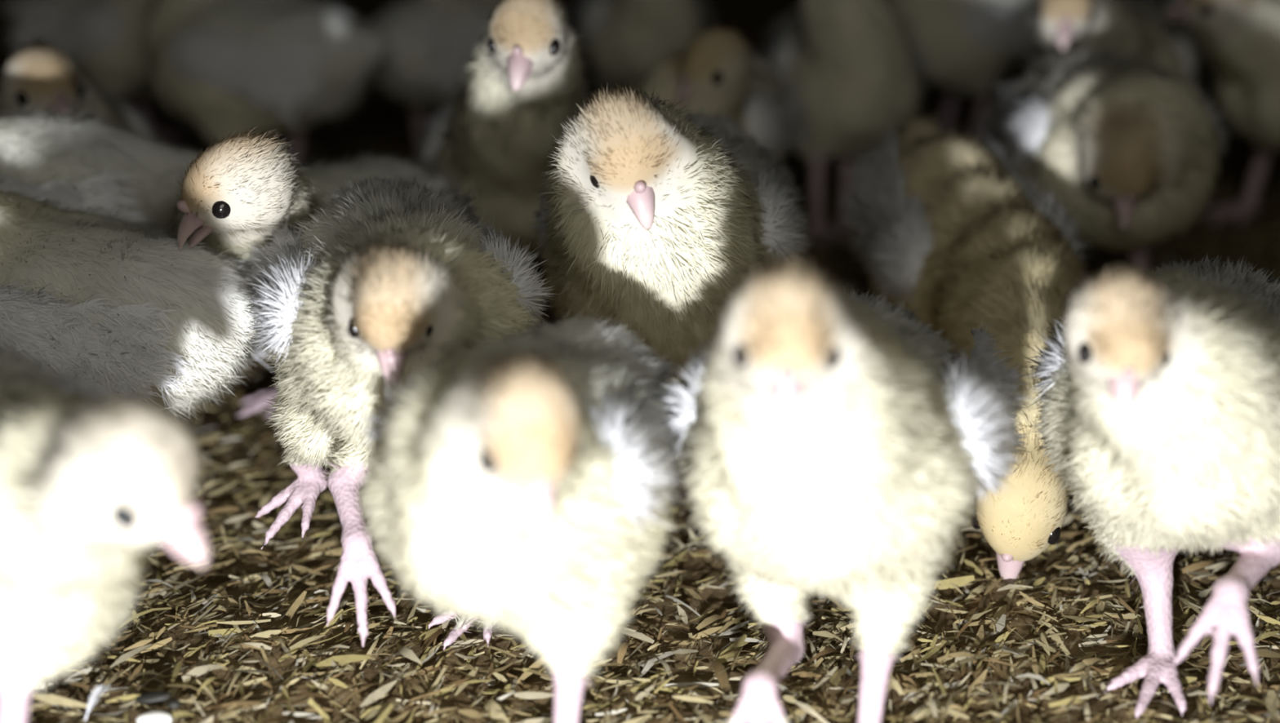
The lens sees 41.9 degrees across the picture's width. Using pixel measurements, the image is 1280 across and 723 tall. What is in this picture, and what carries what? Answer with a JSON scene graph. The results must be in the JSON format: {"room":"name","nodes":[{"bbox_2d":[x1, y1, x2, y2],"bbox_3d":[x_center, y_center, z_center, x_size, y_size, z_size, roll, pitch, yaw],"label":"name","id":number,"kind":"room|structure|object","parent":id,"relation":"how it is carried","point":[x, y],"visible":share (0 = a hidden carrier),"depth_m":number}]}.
{"room":"farm building","nodes":[
{"label":"farm building","id":0,"kind":"room"},
{"bbox_2d":[0,0,1279,722],"bbox_3d":[0.000,-0.538,2.297,3.200,0.021,4.550,0,23,0],"label":"floor","id":1,"kind":"structure","parent":0,"point":[379,132],"depth_m":0.77},
{"bbox_2d":[0,35,163,142],"bbox_3d":[-0.368,-0.123,1.062,0.145,0.192,0.184,0,23,0],"label":"turkey poult","id":2,"kind":"object","parent":1,"relation":"on","point":[46,76],"visible":0.37,"depth_m":0.96},
{"bbox_2d":[0,0,189,146],"bbox_3d":[-0.447,-0.258,1.413,0.192,0.166,0.126,5,23,11],"label":"turkey poult","id":3,"kind":"object","parent":1,"relation":"on","point":[102,36],"visible":0.66,"depth_m":1.36},
{"bbox_2d":[0,96,203,236],"bbox_3d":[-0.326,-0.063,0.893,0.212,0.215,0.147,-4,23,-10],"label":"turkey poult","id":4,"kind":"object","parent":1,"relation":"on","point":[87,162],"visible":0.5,"depth_m":0.86},
{"bbox_2d":[134,0,395,165],"bbox_3d":[-0.269,-0.204,1.237,0.216,0.206,0.145,7,24,16],"label":"turkey poult","id":5,"kind":"object","parent":1,"relation":"on","point":[288,67],"visible":0.96,"depth_m":1.18},
{"bbox_2d":[170,124,458,418],"bbox_3d":[-0.184,-0.054,0.885,0.137,0.203,0.243,9,25,20],"label":"turkey poult","id":6,"kind":"object","parent":1,"relation":"on","point":[241,187],"visible":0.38,"depth_m":0.75},
{"bbox_2d":[238,169,560,647],"bbox_3d":[-0.111,0.000,0.762,0.144,0.172,0.203,-10,25,-23],"label":"turkey poult","id":7,"kind":"object","parent":1,"relation":"on","point":[393,274],"visible":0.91,"depth_m":0.70},
{"bbox_2d":[363,0,499,166],"bbox_3d":[-0.161,-0.239,1.345,0.144,0.184,0.165,0,23,0],"label":"turkey poult","id":8,"kind":"object","parent":1,"relation":"on","point":[432,41],"visible":0.53,"depth_m":1.29},
{"bbox_2d":[413,0,594,324],"bbox_3d":[-0.075,-0.126,1.004,0.140,0.242,0.278,4,23,8],"label":"turkey poult","id":9,"kind":"object","parent":1,"relation":"on","point":[523,82],"visible":0.56,"depth_m":0.91},
{"bbox_2d":[353,308,691,722],"bbox_3d":[-0.040,0.051,0.659,0.135,0.190,0.203,9,25,20],"label":"turkey poult","id":10,"kind":"object","parent":1,"relation":"on","point":[523,483],"visible":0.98,"depth_m":0.59},
{"bbox_2d":[0,0,1279,722],"bbox_3d":[0.017,-0.292,1.709,2.911,0.031,2.644,0,23,0],"label":"wood shavings","id":11,"kind":"object","parent":1,"relation":"on","point":[1084,671],"visible":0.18,"depth_m":0.73},
{"bbox_2d":[84,684,111,721],"bbox_3d":[-0.218,0.136,0.670,0.006,0.007,0.018,6,24,15],"label":"feather","id":12,"kind":"object","parent":11,"relation":"on","point":[98,691],"visible":1,"depth_m":0.67},
{"bbox_2d":[0,341,208,722],"bbox_3d":[-0.236,0.071,0.612,0.142,0.186,0.233,-13,26,-27],"label":"turkey poult","id":13,"kind":"object","parent":11,"relation":"on","point":[89,480],"visible":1,"depth_m":0.53},
{"bbox_2d":[0,181,275,419],"bbox_3d":[-0.252,-0.004,0.799,0.204,0.178,0.145,5,24,12],"label":"turkey poult","id":14,"kind":"object","parent":11,"relation":"on","point":[113,298],"visible":0.81,"depth_m":0.75},
{"bbox_2d":[135,692,171,705],"bbox_3d":[-0.197,0.137,0.678,0.014,0.004,0.007,0,23,0],"label":"dropping","id":15,"kind":"object","parent":11,"relation":"on","point":[152,698],"visible":1,"depth_m":0.68},
{"bbox_2d":[135,711,172,722],"bbox_3d":[-0.193,0.143,0.665,0.014,0.007,0.008,0,23,0],"label":"dropping","id":16,"kind":"object","parent":11,"relation":"on","point":[157,717],"visible":1,"depth_m":0.66},
{"bbox_2d":[167,699,181,710],"bbox_3d":[-0.188,0.138,0.674,0.005,0.004,0.004,0,23,0],"label":"dropping","id":17,"kind":"object","parent":11,"relation":"on","point":[174,704],"visible":1,"depth_m":0.67},
{"bbox_2d":[648,253,1034,722],"bbox_3d":[0.078,0.034,0.661,0.148,0.216,0.222,8,24,19],"label":"turkey poult","id":18,"kind":"object","parent":11,"relation":"on","point":[837,447],"visible":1,"depth_m":0.60},
{"bbox_2d":[1021,254,1279,719],"bbox_3d":[0.232,0.027,0.703,0.148,0.197,0.233,15,27,31],"label":"turkey poult","id":19,"kind":"object","parent":11,"relation":"on","point":[1161,412],"visible":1,"depth_m":0.64},
{"bbox_2d":[566,0,718,92],"bbox_3d":[-0.002,-0.279,1.428,0.133,0.192,0.190,0,23,0],"label":"turkey poult","id":20,"kind":"object","parent":1,"relation":"on","point":[621,37],"visible":0.74,"depth_m":1.37},
{"bbox_2d":[524,80,816,380],"bbox_3d":[0.016,-0.048,0.840,0.144,0.230,0.234,3,23,8],"label":"turkey poult","id":21,"kind":"object","parent":1,"relation":"on","point":[652,212],"visible":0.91,"depth_m":0.74},
{"bbox_2d":[620,22,813,169],"bbox_3d":[0.050,-0.146,1.119,0.129,0.189,0.183,20,30,39],"label":"turkey poult","id":22,"kind":"object","parent":1,"relation":"on","point":[717,68],"visible":0.51,"depth_m":1.03},
{"bbox_2d":[759,0,937,249],"bbox_3d":[0.145,-0.219,1.246,0.134,0.226,0.198,-7,24,-16],"label":"turkey poult","id":23,"kind":"object","parent":1,"relation":"on","point":[859,68],"visible":0.83,"depth_m":1.18},
{"bbox_2d":[886,0,1037,147],"bbox_3d":[0.286,-0.263,1.431,0.195,0.159,0.133,0,23,0],"label":"turkey poult","id":24,"kind":"object","parent":1,"relation":"on","point":[975,42],"visible":0.74,"depth_m":1.38},
{"bbox_2d":[835,110,1093,585],"bbox_3d":[0.192,-0.023,0.872,0.134,0.158,0.295,-4,23,-10],"label":"turkey poult","id":25,"kind":"object","parent":1,"relation":"on","point":[950,231],"visible":0.87,"depth_m":0.86},
{"bbox_2d":[974,40,1239,272],"bbox_3d":[0.286,-0.112,1.048,0.148,0.182,0.220,0,23,0],"label":"turkey poult","id":26,"kind":"object","parent":1,"relation":"on","point":[1128,147],"visible":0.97,"depth_m":0.97},
{"bbox_2d":[1017,0,1208,90],"bbox_3d":[0.340,-0.196,1.207,0.140,0.213,0.297,5,23,11],"label":"turkey poult","id":27,"kind":"object","parent":1,"relation":"on","point":[1140,24],"visible":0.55,"depth_m":1.12},
{"bbox_2d":[1159,0,1216,71],"bbox_3d":[0.524,-0.298,1.512,0.132,0.163,0.194,0,23,0],"label":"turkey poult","id":28,"kind":"object","parent":1,"relation":"on","point":[1192,32],"visible":0.09,"depth_m":1.47},
{"bbox_2d":[1161,0,1279,228],"bbox_3d":[0.485,-0.191,1.217,0.140,0.198,0.255,19,29,37],"label":"turkey poult","id":29,"kind":"object","parent":1,"relation":"on","point":[1242,37],"visible":0.99,"depth_m":1.15}
]}

